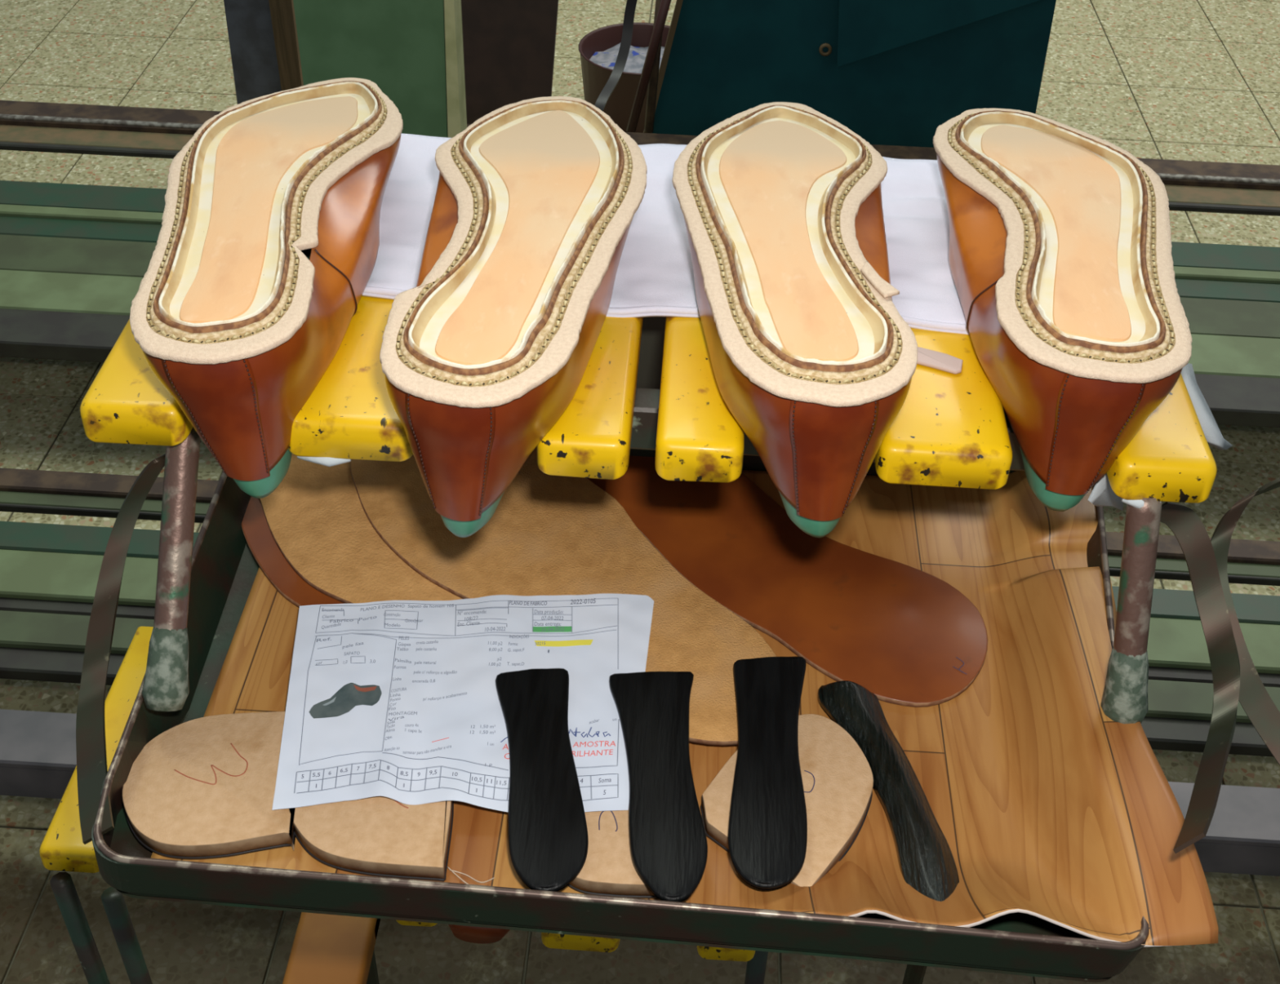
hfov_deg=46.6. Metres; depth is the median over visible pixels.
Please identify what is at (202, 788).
piece
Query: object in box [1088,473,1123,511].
scrap
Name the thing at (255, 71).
strip
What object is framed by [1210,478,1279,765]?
band
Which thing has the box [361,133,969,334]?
paper sheet
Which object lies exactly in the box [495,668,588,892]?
shank
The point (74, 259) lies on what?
track
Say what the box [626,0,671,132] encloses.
rod
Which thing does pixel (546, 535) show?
leather sole
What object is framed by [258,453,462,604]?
leather sole
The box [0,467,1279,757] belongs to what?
track
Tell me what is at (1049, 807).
liner
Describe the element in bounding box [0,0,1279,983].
floor
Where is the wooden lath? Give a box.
[268,0,303,91]
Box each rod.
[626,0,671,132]
[644,0,662,133]
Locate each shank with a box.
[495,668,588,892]
[608,671,707,902]
[728,657,807,890]
[817,680,959,902]
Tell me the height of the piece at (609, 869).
0.011 m
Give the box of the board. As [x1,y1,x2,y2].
[461,0,558,124]
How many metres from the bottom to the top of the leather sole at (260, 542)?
0.004 m
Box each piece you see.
[122,711,295,859]
[288,795,453,882]
[567,804,689,899]
[700,714,873,887]
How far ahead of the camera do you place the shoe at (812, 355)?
0.72 m
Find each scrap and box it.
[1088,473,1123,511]
[1181,363,1232,450]
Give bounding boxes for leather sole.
[241,496,344,608]
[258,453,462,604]
[350,446,776,746]
[587,455,987,707]
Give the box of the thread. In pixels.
[447,866,494,884]
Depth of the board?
2.83 m
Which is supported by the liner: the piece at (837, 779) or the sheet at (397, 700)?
the piece at (837, 779)
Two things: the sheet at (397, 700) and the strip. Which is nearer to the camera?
the sheet at (397, 700)
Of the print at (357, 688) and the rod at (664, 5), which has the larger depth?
the rod at (664, 5)
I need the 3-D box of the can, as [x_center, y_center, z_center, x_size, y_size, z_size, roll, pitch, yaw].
[0.002,-0.903,3.281,0.276,0.165,0.276,3,40,2]
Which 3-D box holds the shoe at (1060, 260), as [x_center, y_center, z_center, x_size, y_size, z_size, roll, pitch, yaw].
[0.223,-0.111,0.816,0.121,0.100,0.295,3,40,2]
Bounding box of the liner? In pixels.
[150,470,1217,947]
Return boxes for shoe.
[129,77,403,498]
[379,96,647,537]
[448,924,510,944]
[672,102,917,537]
[933,108,1191,511]
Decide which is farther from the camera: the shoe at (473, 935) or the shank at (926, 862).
the shoe at (473, 935)
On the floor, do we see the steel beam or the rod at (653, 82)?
the steel beam
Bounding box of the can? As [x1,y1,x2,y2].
[578,22,670,133]
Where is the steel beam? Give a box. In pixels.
[0,709,1279,876]
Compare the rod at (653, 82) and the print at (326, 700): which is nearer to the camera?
the print at (326, 700)
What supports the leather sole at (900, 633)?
on the liner
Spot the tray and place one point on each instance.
(224, 570)
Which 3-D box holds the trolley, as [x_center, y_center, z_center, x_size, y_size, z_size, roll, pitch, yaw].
[-0.070,0.337,1.104,0.739,1.061,0.469,3,40,2]
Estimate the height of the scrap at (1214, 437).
0.037 m
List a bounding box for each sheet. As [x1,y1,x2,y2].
[271,593,653,812]
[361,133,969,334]
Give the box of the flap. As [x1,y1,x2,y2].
[836,0,1039,66]
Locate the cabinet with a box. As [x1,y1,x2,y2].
[643,0,1056,147]
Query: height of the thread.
0.001 m
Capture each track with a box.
[0,100,1279,428]
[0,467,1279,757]
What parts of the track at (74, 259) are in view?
rail, rail, rail, plate, plate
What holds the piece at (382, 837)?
on the liner
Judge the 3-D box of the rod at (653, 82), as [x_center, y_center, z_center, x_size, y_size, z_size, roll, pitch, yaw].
[0.031,-0.836,2.784,0.037,0.350,0.018,3,40,2]
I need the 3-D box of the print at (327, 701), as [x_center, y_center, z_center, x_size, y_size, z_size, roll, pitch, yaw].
[-0.164,0.111,0.786,0.009,0.001,0.002,-31,50,-33]
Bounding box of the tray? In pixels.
[91,448,1149,982]
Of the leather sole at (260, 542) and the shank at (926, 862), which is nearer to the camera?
the shank at (926, 862)
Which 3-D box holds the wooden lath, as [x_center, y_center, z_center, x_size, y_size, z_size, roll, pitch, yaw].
[-0.687,-0.865,2.902,0.046,0.557,0.020,3,40,2]
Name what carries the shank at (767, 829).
on the piece at (837, 779)
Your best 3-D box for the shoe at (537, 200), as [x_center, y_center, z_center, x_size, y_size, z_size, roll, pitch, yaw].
[-0.059,-0.118,0.813,0.119,0.100,0.358,3,40,2]
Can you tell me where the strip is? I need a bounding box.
[223,0,281,104]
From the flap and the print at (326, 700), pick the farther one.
the flap
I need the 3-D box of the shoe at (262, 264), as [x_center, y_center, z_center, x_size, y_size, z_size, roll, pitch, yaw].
[-0.199,-0.133,0.825,0.114,0.100,0.339,3,40,2]
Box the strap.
[594,0,637,111]
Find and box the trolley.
[39,296,1239,983]
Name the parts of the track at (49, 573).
rail, rail, plate, plate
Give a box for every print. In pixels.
[308,683,381,719]
[323,697,336,706]
[353,684,376,692]

